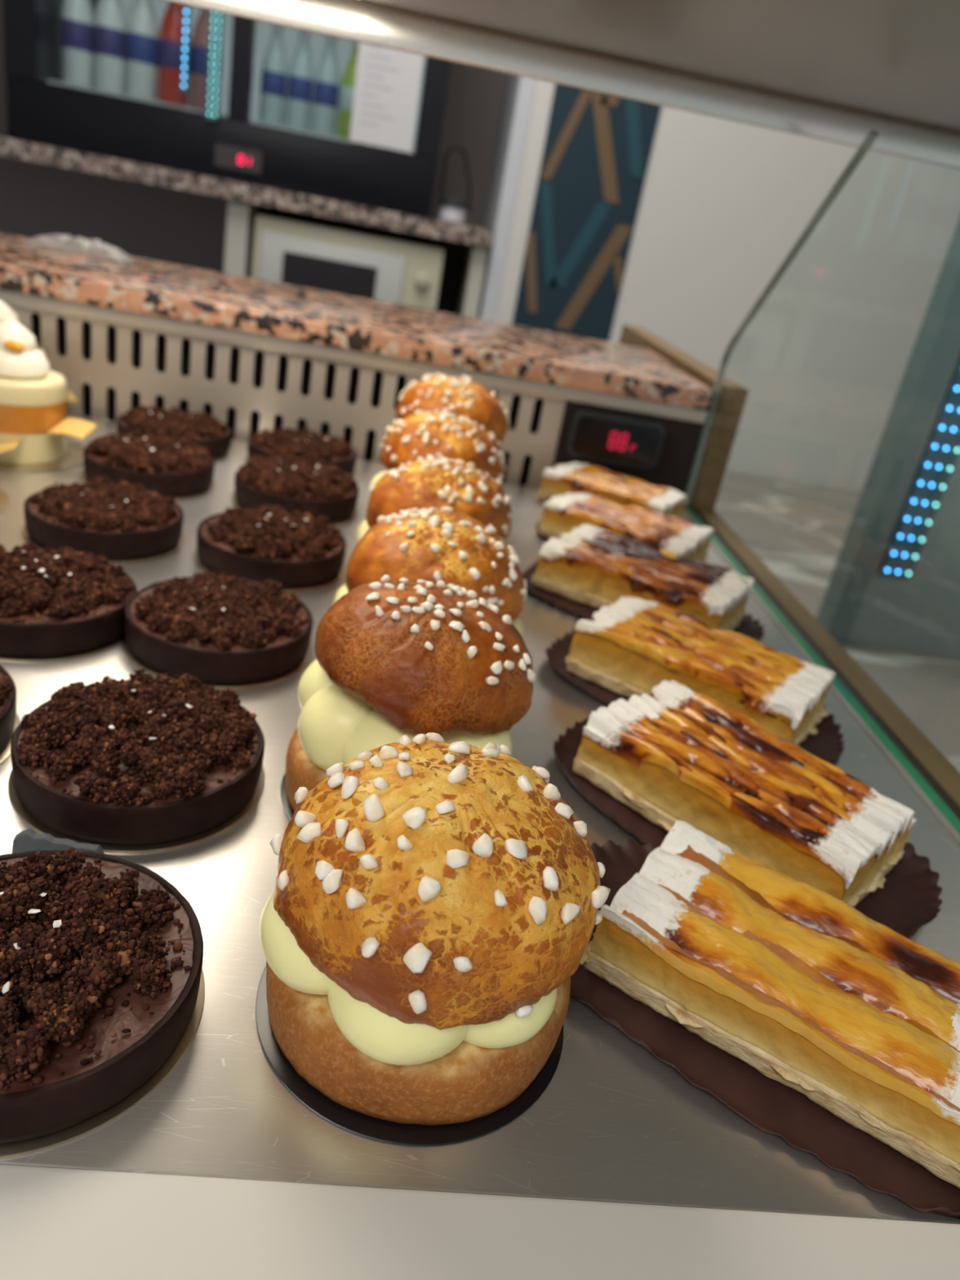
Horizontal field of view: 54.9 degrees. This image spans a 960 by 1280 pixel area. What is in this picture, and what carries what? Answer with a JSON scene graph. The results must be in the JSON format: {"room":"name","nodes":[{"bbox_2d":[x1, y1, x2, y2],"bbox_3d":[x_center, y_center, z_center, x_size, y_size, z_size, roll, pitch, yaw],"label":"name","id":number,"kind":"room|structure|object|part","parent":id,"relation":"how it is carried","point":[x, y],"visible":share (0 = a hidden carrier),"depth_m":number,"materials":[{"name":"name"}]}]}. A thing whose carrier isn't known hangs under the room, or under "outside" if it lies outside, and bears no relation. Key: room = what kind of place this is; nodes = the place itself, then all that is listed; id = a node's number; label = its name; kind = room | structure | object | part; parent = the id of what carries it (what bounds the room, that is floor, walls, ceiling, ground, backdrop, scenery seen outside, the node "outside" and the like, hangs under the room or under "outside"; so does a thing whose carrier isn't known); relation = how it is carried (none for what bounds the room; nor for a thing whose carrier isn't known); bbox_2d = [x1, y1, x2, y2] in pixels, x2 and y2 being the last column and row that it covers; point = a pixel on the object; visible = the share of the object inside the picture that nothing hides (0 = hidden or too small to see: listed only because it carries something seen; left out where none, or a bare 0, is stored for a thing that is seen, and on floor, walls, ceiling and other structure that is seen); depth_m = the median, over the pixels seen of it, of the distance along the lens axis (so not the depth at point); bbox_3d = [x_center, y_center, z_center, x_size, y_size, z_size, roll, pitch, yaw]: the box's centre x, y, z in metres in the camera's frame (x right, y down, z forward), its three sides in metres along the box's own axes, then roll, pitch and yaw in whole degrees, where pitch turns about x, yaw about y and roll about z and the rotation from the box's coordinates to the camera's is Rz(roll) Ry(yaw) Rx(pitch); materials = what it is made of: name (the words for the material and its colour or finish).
{"room":"food shop","nodes":[
{"label":"food shop","id":0,"kind":"room"},
{"bbox_2d":[0,0,504,225],"bbox_3d":[-1.510,-1.605,2.475,3.200,2.610,0.100,8,25,-7],"label":"wall","id":1,"kind":"structure","parent":0,"point":[473,95],"depth_m":2.59,"materials":[{"name":"grey"}]},
{"bbox_2d":[476,72,536,321],"bbox_3d":[0.066,-1.232,2.328,0.034,2.610,0.649,8,25,-7],"label":"door frame","id":2,"kind":"structure","parent":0,"point":[517,92],"depth_m":2.13,"materials":[{"name":"grey paint"}]},
{"bbox_2d":[494,79,959,493],"bbox_3d":[1.671,-0.902,2.286,3.200,2.610,0.120,8,25,-7],"label":"wall","id":3,"kind":"structure","parent":0,"point":[822,362],"depth_m":2.18,"materials":[{"name":"white paint"}]},
{"bbox_2d":[511,83,661,342],"bbox_3d":[0.274,-1.153,2.015,0.238,2.100,0.006,8,25,-7],"label":"wall panel","id":4,"kind":"object","parent":3,"relation":"attached to","point":[597,147],"visible":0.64,"depth_m":2.10,"materials":[{"name":"blue"}]},
{"bbox_2d":[714,471,959,772],"bbox_3d":[1.674,0.147,1.603,2.880,0.040,1.990,8,25,-7],"label":"floor","id":5,"kind":"structure","parent":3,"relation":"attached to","point":[798,531],"depth_m":1.75,"materials":[{"name":"grey"}]},
{"bbox_2d":[816,217,959,658],"bbox_3d":[1.079,-0.516,1.190,0.928,1.280,0.049,8,25,-7],"label":"cabinet","id":6,"kind":"object","parent":5,"relation":"on","point":[920,613],"depth_m":1.31,"materials":[{"name":"clear glass"}]},
{"bbox_3d":[0.652,-0.351,1.223,0.045,0.582,0.013,8,25,-7],"label":"light strip","id":7,"kind":"part","parent":6,"relation":"part of","materials":[{"name":"blue plastic"}]},
{"bbox_3d":[-0.049,0.740,1.234,6.400,0.050,4.800,8,25,-7],"label":"floor","id":8,"kind":"structure","parent":0,"visible":0},
{"bbox_2d":[0,133,493,318],"bbox_3d":[-0.900,-0.673,2.515,1.658,1.122,0.670,8,25,-7],"label":"countertop","id":9,"kind":"structure","parent":8,"relation":"on","point":[141,211],"depth_m":2.56,"materials":[{"name":"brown stone"}]},
{"bbox_2d":[2,0,451,217],"bbox_3d":[-0.513,-1.463,2.124,0.914,0.748,0.582,8,25,-7],"label":"fridge","id":10,"kind":"object","parent":9,"relation":"on","point":[42,108],"depth_m":2.00,"materials":[{"name":"black plastic"}]},
{"bbox_3d":[-0.921,-1.578,2.057,0.064,0.628,0.560,8,25,-7],"label":"panel","id":11,"kind":"part","parent":10,"relation":"part of","materials":[{"name":"black plastic"}]},
{"bbox_2d":[60,0,93,88],"bbox_3d":[-0.877,-1.340,2.017,0.068,0.236,0.068,8,25,-7],"label":"drink bottle","id":12,"kind":"object","parent":10,"relation":"on","point":[77,20],"visible":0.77,"depth_m":2.01,"materials":[{"name":"white plastic"}]},
{"bbox_2d":[93,0,126,94],"bbox_3d":[-0.809,-1.331,2.026,0.068,0.236,0.068,8,25,-7],"label":"drink bottle","id":13,"kind":"object","parent":10,"relation":"on","point":[109,20],"visible":0.87,"depth_m":2.02,"materials":[{"name":"white plastic"}]},
{"bbox_3d":[-0.686,-1.406,1.857,0.391,0.565,0.006,8,25,-7],"label":"glass door","id":14,"kind":"part","parent":10,"relation":"part of","materials":[{"name":"black glass"}]},
{"bbox_2d":[125,0,159,101],"bbox_3d":[-0.742,-1.322,2.034,0.068,0.236,0.068,8,25,-7],"label":"drink bottle","id":15,"kind":"object","parent":10,"relation":"on","point":[142,28],"visible":0.88,"depth_m":2.02,"materials":[{"name":"white plastic"}]},
{"bbox_2d":[157,1,191,106],"bbox_3d":[-0.674,-1.313,2.042,0.068,0.236,0.068,8,25,-7],"label":"drink bottle","id":16,"kind":"object","parent":10,"relation":"on","point":[171,32],"visible":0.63,"depth_m":2.03,"materials":[{"name":"red plastic"}]},
{"bbox_3d":[-0.597,-1.293,1.885,0.012,0.307,0.014,8,25,-7],"label":"light strip","id":17,"kind":"part","parent":10,"relation":"part of","materials":[{"name":"blue plastic"}]},
{"bbox_2d":[188,8,222,112],"bbox_3d":[-0.606,-1.303,2.051,0.068,0.236,0.068,8,25,-7],"label":"drink bottle","id":18,"kind":"object","parent":10,"relation":"on","point":[199,53],"visible":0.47,"depth_m":2.03,"materials":[{"name":"red plastic"}]},
{"bbox_3d":[-0.544,-1.253,1.908,0.024,0.320,0.012,8,25,-7],"label":"light strip","id":19,"kind":"part","parent":10,"relation":"part of","materials":[{"name":"teal plastic"}]},
{"bbox_3d":[-0.568,-1.187,2.263,0.914,0.120,0.560,8,25,-7],"label":"panel","id":20,"kind":"part","parent":10,"relation":"part of","materials":[{"name":"black plastic"}]},
{"bbox_3d":[-0.474,-1.380,1.889,0.040,0.566,0.040,8,25,-7],"label":"door post","id":21,"kind":"part","parent":10,"relation":"part of","materials":[{"name":"black plastic"}]},
{"bbox_2d":[258,23,287,126],"bbox_3d":[-0.462,-1.268,2.076,0.057,0.201,0.057,8,25,-7],"label":"drink bottle","id":22,"kind":"object","parent":10,"relation":"on","point":[273,82],"visible":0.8,"depth_m":2.06,"materials":[{"name":"grey"}]},
{"bbox_2d":[284,29,314,131],"bbox_3d":[-0.403,-1.260,2.083,0.057,0.201,0.057,8,25,-7],"label":"drink bottle","id":23,"kind":"object","parent":10,"relation":"on","point":[301,75],"visible":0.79,"depth_m":2.07,"materials":[{"name":"grey"}]},
{"bbox_2d":[311,35,340,136],"bbox_3d":[-0.345,-1.252,2.090,0.057,0.201,0.057,8,25,-7],"label":"drink bottle","id":24,"kind":"object","parent":10,"relation":"on","point":[327,77],"visible":0.85,"depth_m":2.08,"materials":[{"name":"grey"}]},
{"bbox_2d":[336,40,359,139],"bbox_3d":[-0.287,-1.244,2.098,0.057,0.201,0.057,8,25,-7],"label":"drink bottle","id":25,"kind":"object","parent":10,"relation":"on","point":[348,83],"visible":0.56,"depth_m":2.08,"materials":[{"name":"green plastic"}]},
{"bbox_3d":[-0.276,-1.350,1.907,0.359,0.565,0.006,8,25,-7],"label":"glass door","id":26,"kind":"part","parent":10,"relation":"part of","materials":[{"name":"clear glass"}]},
{"bbox_2d":[349,41,423,152],"bbox_3d":[-0.200,-1.170,1.980,0.136,0.205,0.001,8,25,-7],"label":"paper sheet","id":27,"kind":"object","parent":10,"relation":"attached to","point":[388,82],"visible":0.96,"depth_m":1.98,"materials":[{"name":"grey paper"}]},
{"bbox_3d":[-0.080,-1.464,2.161,0.054,0.628,0.560,8,25,-7],"label":"panel","id":28,"kind":"part","parent":10,"relation":"part of","materials":[{"name":"black plastic"}]},
{"bbox_2d":[251,213,444,311],"bbox_3d":[-0.322,-0.869,2.284,0.429,0.262,0.341,8,25,-7],"label":"microwave oven","id":29,"kind":"object","parent":9,"relation":"on","point":[288,250],"visible":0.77,"depth_m":2.11,"materials":[{"name":"beige plastic"}]},
{"bbox_3d":[-0.347,-0.806,2.139,0.324,0.202,0.011,8,25,-7],"label":"door frame","id":30,"kind":"part","parent":29,"relation":"part of","materials":[{"name":"grey plastic"}]},
{"bbox_2d":[438,193,470,224],"bbox_3d":[-0.061,-0.998,2.139,0.072,0.060,0.072,8,25,-7],"label":"jar","id":31,"kind":"object","parent":9,"relation":"on","point":[447,213],"visible":1,"depth_m":2.12,"materials":[{"name":"grey ceramic"}]},
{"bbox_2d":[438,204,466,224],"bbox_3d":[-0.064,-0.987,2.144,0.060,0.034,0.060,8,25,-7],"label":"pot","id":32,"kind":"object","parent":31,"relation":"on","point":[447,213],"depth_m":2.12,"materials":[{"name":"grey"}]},
{"bbox_3d":[-0.059,-1.014,2.131,0.072,0.026,0.072,8,25,-7],"label":"pot lid","id":33,"kind":"part","parent":31,"relation":"part of","materials":[{"name":"grey"}]},
{"bbox_2d":[438,146,471,211],"bbox_3d":[-0.049,-1.063,2.131,0.081,0.129,0.006,8,25,-7],"label":"power cable","id":34,"kind":"object","parent":9,"relation":"on","point":[452,148],"visible":0.98,"depth_m":2.12,"materials":[{"name":"black plastic"}]},
{"bbox_2d":[0,0,959,1279],"bbox_3d":[-0.187,0.265,0.608,1.350,1.270,1.590,8,25,-7],"label":"display case","id":35,"kind":"object","parent":8,"relation":"on","point":[881,76],"visible":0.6,"depth_m":0.51,"materials":[{"name":"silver metal"}]},
{"bbox_2d":[7,305,566,488],"bbox_3d":[-0.241,-0.193,0.781,0.863,0.146,0.004,8,25,-7],"label":"grille","id":36,"kind":"object","parent":35,"relation":"attached to","point":[547,447],"depth_m":0.77,"materials":[{"name":"beige metal"}]},
{"bbox_2d":[0,233,715,411],"bbox_3d":[-0.479,-0.347,0.816,1.363,0.017,0.250,8,25,-7],"label":"countertop","id":37,"kind":"structure","parent":35,"relation":"on","point":[150,287],"depth_m":0.78,"materials":[{"name":"stone"}]},
{"bbox_2d":[19,233,133,262],"bbox_3d":[-0.388,-0.383,0.893,0.097,0.014,0.046,8,25,-7],"label":"crumpled bag","id":38,"kind":"object","parent":37,"relation":"on","point":[63,242],"visible":1,"depth_m":0.88,"materials":[{"name":"beige plastic"}]},
{"bbox_2d":[0,413,959,1224],"bbox_3d":[-0.277,-0.037,0.475,0.960,0.012,0.639,8,25,-7],"label":"steel tray","id":39,"kind":"object","parent":35,"relation":"attached to","point":[614,1122],"visible":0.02,"depth_m":0.25,"materials":[{"name":"silver metal"}]},
{"bbox_2d":[0,488,8,512],"bbox_3d":[-0.328,-0.083,0.538,0.096,0.001,0.096,8,25,-7],"label":"cake board","id":40,"kind":"object","parent":39,"relation":"on","point":[4,499],"visible":1,"depth_m":0.56,"materials":[{"name":"gold metal"}]},
{"bbox_2d":[0,711,20,764],"bbox_3d":[-0.213,0.035,0.332,0.087,0.001,0.087,8,25,-7],"label":"cake board","id":41,"kind":"object","parent":39,"relation":"on","point":[6,752],"visible":0.35,"depth_m":0.34,"materials":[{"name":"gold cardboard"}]},
{"bbox_2d":[0,664,16,752],"bbox_3d":[-0.211,0.022,0.326,0.085,0.027,0.085,19,26,17],"label":"tart","id":42,"kind":"object","parent":41,"relation":"on","point":[7,686],"visible":1,"depth_m":0.34,"materials":[{"name":"brown food"}]},
{"bbox_2d":[0,438,85,471],"bbox_3d":[-0.327,-0.134,0.649,0.100,0.001,0.100,8,25,-7],"label":"cake board","id":43,"kind":"object","parent":39,"relation":"on","point":[74,457],"visible":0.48,"depth_m":0.63,"materials":[{"name":"gold metal"}]},
{"bbox_2d":[0,318,96,463],"bbox_3d":[-0.309,-0.168,0.622,0.091,0.088,0.068,30,31,36],"label":"cake","id":44,"kind":"object","parent":43,"relation":"on","point":[36,425],"visible":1,"depth_m":0.61,"materials":[{"name":"beige food"}]},
{"bbox_2d":[11,828,104,853],"bbox_3d":[-0.131,0.066,0.287,0.028,0.011,0.005,11,24,0],"label":"tag","id":45,"kind":"object","parent":39,"relation":"on","point":[28,840],"visible":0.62,"depth_m":0.28,"materials":[{"name":"grey plastic"}]},
{"bbox_2d":[0,633,126,662],"bbox_3d":[-0.206,-0.011,0.432,0.087,0.001,0.087,8,25,-7],"label":"cake board","id":46,"kind":"object","parent":39,"relation":"on","point":[117,642],"visible":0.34,"depth_m":0.40,"materials":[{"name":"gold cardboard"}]},
{"bbox_2d":[0,542,137,656],"bbox_3d":[-0.203,-0.024,0.426,0.085,0.029,0.085,11,24,-1],"label":"tart","id":47,"kind":"object","parent":46,"relation":"on","point":[64,601],"visible":1,"depth_m":0.41,"materials":[{"name":"brown food"}]},
{"bbox_2d":[0,968,204,1158],"bbox_3d":[-0.117,0.095,0.242,0.087,0.001,0.087,8,25,-7],"label":"cake board","id":48,"kind":"object","parent":39,"relation":"on","point":[97,1121],"visible":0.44,"depth_m":0.22,"materials":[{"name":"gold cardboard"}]},
{"bbox_2d":[0,847,203,1143],"bbox_3d":[-0.115,0.081,0.235,0.085,0.029,0.085,25,28,28],"label":"tart","id":49,"kind":"object","parent":48,"relation":"on","point":[101,956],"visible":1,"depth_m":0.23,"materials":[{"name":"brown food"}]},
{"bbox_2d":[22,524,184,563],"bbox_3d":[-0.217,-0.062,0.538,0.087,0.001,0.087,8,25,-7],"label":"cake board","id":50,"kind":"object","parent":39,"relation":"on","point":[25,535],"visible":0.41,"depth_m":0.52,"materials":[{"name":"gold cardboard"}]},
{"bbox_2d":[23,475,183,559],"bbox_3d":[-0.215,-0.074,0.533,0.085,0.025,0.085,14,25,7],"label":"tart","id":51,"kind":"object","parent":50,"relation":"on","point":[122,520],"visible":1,"depth_m":0.51,"materials":[{"name":"brown food"}]},
{"bbox_2d":[8,764,265,853],"bbox_3d":[-0.123,0.049,0.338,0.087,0.001,0.087,8,25,-7],"label":"cake board","id":52,"kind":"object","parent":39,"relation":"on","point":[18,806],"visible":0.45,"depth_m":0.31,"materials":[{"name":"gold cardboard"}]},
{"bbox_2d":[10,668,265,844],"bbox_3d":[-0.121,0.037,0.332,0.085,0.027,0.085,13,24,4],"label":"tart","id":53,"kind":"object","parent":52,"relation":"on","point":[140,758],"visible":1,"depth_m":0.31,"materials":[{"name":"brown food"}]},
{"bbox_2d":[81,469,215,499],"bbox_3d":[-0.229,-0.112,0.642,0.087,0.001,0.087,8,25,-7],"label":"cake board","id":54,"kind":"object","parent":39,"relation":"on","point":[84,477],"visible":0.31,"depth_m":0.62,"materials":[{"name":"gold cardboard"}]},
{"bbox_2d":[83,431,214,497],"bbox_3d":[-0.227,-0.124,0.636,0.085,0.027,0.085,21,26,20],"label":"tart","id":55,"kind":"object","parent":54,"relation":"on","point":[171,467],"visible":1,"depth_m":0.61,"materials":[{"name":"brown food"}]},
{"bbox_2d":[115,437,231,461],"bbox_3d":[-0.239,-0.152,0.725,0.087,0.001,0.087,8,25,-7],"label":"cake board","id":56,"kind":"object","parent":39,"relation":"on","point":[229,453],"visible":0.15,"depth_m":0.72,"materials":[{"name":"black cardboard"}]},
{"bbox_2d":[115,405,231,458],"bbox_3d":[-0.237,-0.164,0.719,0.085,0.025,0.085,25,28,28],"label":"tart","id":57,"kind":"object","parent":56,"relation":"on","point":[209,433],"visible":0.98,"depth_m":0.70,"materials":[{"name":"brown food"}]},
{"bbox_2d":[121,632,312,688],"bbox_3d":[-0.124,0.001,0.441,0.087,0.001,0.087,8,25,-7],"label":"cake board","id":58,"kind":"object","parent":39,"relation":"on","point":[127,651],"visible":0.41,"depth_m":0.41,"materials":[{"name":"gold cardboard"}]},
{"bbox_2d":[124,571,313,682],"bbox_3d":[-0.122,-0.011,0.436,0.085,0.025,0.085,0,27,-23],"label":"tart","id":59,"kind":"object","parent":58,"relation":"on","point":[208,627],"visible":1,"depth_m":0.41,"materials":[{"name":"brown food"}]},
{"bbox_2d":[193,547,345,591],"bbox_3d":[-0.123,-0.047,0.545,0.087,0.001,0.087,8,25,-7],"label":"cake board","id":60,"kind":"object","parent":39,"relation":"on","point":[198,562],"visible":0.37,"depth_m":0.52,"materials":[{"name":"black cardboard"}]},
{"bbox_2d":[196,503,346,586],"bbox_3d":[-0.121,-0.060,0.539,0.085,0.029,0.085,16,25,11],"label":"tart","id":61,"kind":"object","parent":60,"relation":"on","point":[295,548],"visible":1,"depth_m":0.52,"materials":[{"name":"brown food"}]},
{"bbox_2d":[280,773,293,821],"bbox_3d":[-0.032,0.060,0.353,0.087,0.001,0.087,8,25,-7],"label":"cake board","id":62,"kind":"object","parent":39,"relation":"on","point":[287,809],"visible":0.09,"depth_m":0.34,"materials":[{"name":"black"}]},
{"bbox_2d":[284,574,537,812],"bbox_3d":[-0.025,0.021,0.335,0.084,0.086,0.085,-4,29,-30],"label":"filled brioche","id":63,"kind":"object","parent":62,"relation":"on","point":[394,660],"visible":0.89,"depth_m":0.30,"materials":[{"name":"brown food"}]},
{"bbox_2d":[231,492,358,524],"bbox_3d":[-0.129,-0.096,0.649,0.087,0.001,0.087,8,25,-7],"label":"cake board","id":64,"kind":"object","parent":39,"relation":"on","point":[235,501],"visible":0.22,"depth_m":0.63,"materials":[{"name":"black cardboard"}]},
{"bbox_2d":[234,454,359,521],"bbox_3d":[-0.127,-0.109,0.643,0.085,0.027,0.085,5,25,-13],"label":"tart","id":65,"kind":"object","parent":64,"relation":"on","point":[292,483],"visible":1,"depth_m":0.62,"materials":[{"name":"brown food"}]},
{"bbox_2d":[244,455,356,478],"bbox_3d":[-0.142,-0.138,0.735,0.087,0.001,0.087,8,25,-7],"label":"cake board","id":66,"kind":"object","parent":39,"relation":"on","point":[354,473],"visible":0.13,"depth_m":0.73,"materials":[{"name":"black cardboard"}]},
{"bbox_2d":[247,426,357,475],"bbox_3d":[-0.140,-0.150,0.730,0.085,0.025,0.085,13,25,5],"label":"tart","id":67,"kind":"object","parent":66,"relation":"on","point":[307,444],"visible":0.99,"depth_m":0.71,"materials":[{"name":"brown food"}]},
{"bbox_2d":[255,966,563,1146],"bbox_3d":[-0.019,0.104,0.264,0.087,0.001,0.087,8,25,-7],"label":"cake board","id":68,"kind":"object","parent":39,"relation":"on","point":[350,1120],"visible":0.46,"depth_m":0.23,"materials":[{"name":"black"}]},
{"bbox_2d":[258,732,610,1124],"bbox_3d":[-0.013,0.068,0.247,0.088,0.079,0.087,8,25,-7],"label":"filled brioche","id":69,"kind":"object","parent":68,"relation":"on","point":[429,917],"visible":1,"depth_m":0.22,"materials":[{"name":"brown food"}]},
{"bbox_2d":[535,520,709,564],"bbox_3d":[0.105,-0.070,0.681,0.134,0.008,0.083,22,27,23],"label":"paper liner","id":70,"kind":"object","parent":39,"relation":"on","point":[544,535],"visible":0.04,"depth_m":0.68,"materials":[{"name":"brown paper"}]},
{"bbox_2d":[537,493,714,562],"bbox_3d":[0.105,-0.080,0.675,0.118,0.026,0.073,22,27,23],"label":"slice","id":71,"kind":"object","parent":70,"relation":"on","point":[658,531],"visible":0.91,"depth_m":0.66,"materials":[{"name":"beige food"}]},
{"bbox_2d":[521,560,764,641],"bbox_3d":[0.102,-0.024,0.582,0.155,0.007,0.105,22,27,23],"label":"paper liner","id":72,"kind":"object","parent":39,"relation":"on","point":[750,628],"visible":0.18,"depth_m":0.57,"materials":[{"name":"brown paper"}]},
{"bbox_2d":[531,524,754,631],"bbox_3d":[0.103,-0.038,0.579,0.125,0.031,0.078,22,27,23],"label":"slice","id":73,"kind":"object","parent":72,"relation":"on","point":[590,565],"visible":0.97,"depth_m":0.56,"materials":[{"name":"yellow food"}]},
{"bbox_2d":[545,627,844,766],"bbox_3d":[0.109,0.026,0.474,0.156,0.009,0.101,24,28,27],"label":"paper liner","id":74,"kind":"object","parent":39,"relation":"on","point":[827,744],"visible":0.13,"depth_m":0.46,"materials":[{"name":"brown paper"}]},
{"bbox_2d":[565,596,835,745],"bbox_3d":[0.112,0.015,0.470,0.125,0.030,0.074,24,28,26],"label":"slice","id":75,"kind":"object","parent":74,"relation":"on","point":[631,646],"visible":0.96,"depth_m":0.46,"materials":[{"name":"food"}]},
{"bbox_2d":[552,717,942,938],"bbox_3d":[0.104,0.071,0.376,0.162,0.009,0.102,30,30,35],"label":"paper liner","id":76,"kind":"object","parent":39,"relation":"on","point":[908,900],"visible":0.16,"depth_m":0.36,"materials":[{"name":"brown paper"}]},
{"bbox_2d":[573,680,916,907],"bbox_3d":[0.104,0.059,0.372,0.124,0.029,0.073,30,30,35],"label":"slice","id":77,"kind":"object","parent":76,"relation":"on","point":[671,753],"visible":0.98,"depth_m":0.36,"materials":[{"name":"food"}]},
{"bbox_2d":[569,839,959,1218],"bbox_3d":[0.092,0.111,0.286,0.163,0.007,0.101,24,27,26],"label":"paper liner","id":78,"kind":"object","parent":39,"relation":"on","point":[775,1108],"visible":0.26,"depth_m":0.26,"materials":[{"name":"brown paper"}]},
{"bbox_2d":[579,819,959,1188],"bbox_3d":[0.100,0.103,0.280,0.125,0.025,0.074,24,27,26],"label":"slice","id":79,"kind":"object","parent":78,"relation":"on","point":[832,1004],"visible":0.99,"depth_m":0.27,"materials":[{"name":"yellow food"}]},
{"bbox_3d":[0.109,-0.109,0.766,0.122,0.008,0.079,22,27,23],"label":"paper liner","id":80,"kind":"object","parent":39,"relation":"on","visible":0},
{"bbox_2d":[534,462,688,519],"bbox_3d":[0.111,-0.118,0.761,0.113,0.026,0.071,22,27,23],"label":"slice","id":81,"kind":"object","parent":80,"relation":"on","point":[574,477],"visible":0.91,"depth_m":0.75,"materials":[{"name":"beige food"}]},
{"bbox_3d":[-0.029,0.020,0.440,0.087,0.001,0.087,8,25,-7],"label":"cake board","id":82,"kind":"object","parent":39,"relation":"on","visible":0},
{"bbox_2d":[333,506,527,636],"bbox_3d":[-0.021,-0.018,0.422,0.085,0.084,0.085,23,27,24],"label":"filled brioche","id":83,"kind":"object","parent":82,"relation":"on","point":[433,545],"visible":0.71,"depth_m":0.39,"materials":[{"name":"brown food"}]},
{"bbox_3d":[-0.031,-0.021,0.528,0.087,0.001,0.087,8,25,-7],"label":"cake board","id":84,"kind":"object","parent":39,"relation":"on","visible":0},
{"bbox_2d":[356,454,513,546],"bbox_3d":[-0.023,-0.058,0.511,0.085,0.083,0.086,3,26,-17],"label":"filled brioche","id":85,"kind":"object","parent":84,"relation":"on","point":[430,482],"visible":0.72,"depth_m":0.48,"materials":[{"name":"orange food"}]},
{"bbox_3d":[-0.034,-0.060,0.612,0.087,0.001,0.087,8,25,-7],"label":"cake board","id":86,"kind":"object","parent":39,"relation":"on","visible":0},
{"bbox_2d":[369,409,506,495],"bbox_3d":[-0.026,-0.102,0.593,0.085,0.091,0.085,22,27,22],"label":"filled brioche","id":87,"kind":"object","parent":86,"relation":"on","point":[437,434],"visible":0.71,"depth_m":0.56,"materials":[{"name":"orange food"}]},
{"bbox_3d":[-0.033,-0.097,0.692,0.087,0.001,0.087,8,25,-7],"label":"cake board","id":88,"kind":"object","parent":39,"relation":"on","visible":0},
{"bbox_2d":[386,373,510,469],"bbox_3d":[-0.024,-0.142,0.671,0.084,0.099,0.087,2,26,-18],"label":"filled brioche","id":89,"kind":"object","parent":88,"relation":"on","point":[464,397],"visible":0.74,"depth_m":0.64,"materials":[{"name":"orange food"}]},
{"bbox_3d":[-0.343,0.620,0.157,1.028,0.953,0.488,8,25,-7],"label":"panel","id":90,"kind":"part","parent":35,"relation":"part of","materials":[{"name":"white metal"}]},
{"bbox_2d":[566,408,665,469],"bbox_3d":[0.117,-0.172,0.797,0.080,0.040,0.013,8,25,-7],"label":"display","id":91,"kind":"object","parent":35,"relation":"attached to","point":[593,435],"visible":1,"depth_m":0.79,"materials":[{"name":"grey plastic"}]},
{"bbox_2d":[354,0,959,132],"bbox_3d":[-0.078,-0.296,0.340,1.350,0.010,0.535,8,25,-7],"label":"shelf","id":92,"kind":"object","parent":35,"relation":"attached to","point":[861,65],"depth_m":0.53,"materials":[{"name":"grey metal"}]},
{"bbox_3d":[0.152,0.540,0.542,0.017,0.949,1.100,8,25,-7],"label":"wooden rail","id":93,"kind":"part","parent":35,"relation":"part of","materials":[{"name":"brown wood"}]},
{"bbox_3d":[-0.404,-0.175,0.705,0.074,0.001,0.074,8,25,-7],"label":"cake board","id":94,"kind":"object","parent":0,"visible":0},
{"bbox_2d":[0,299,77,401],"bbox_3d":[-0.359,-0.214,0.701,0.068,0.088,0.091,13,24,3],"label":"cake","id":95,"kind":"object","parent":94,"relation":"on","point":[6,313],"visible":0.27,"depth_m":0.68,"materials":[{"name":"beige food"}]}
]}

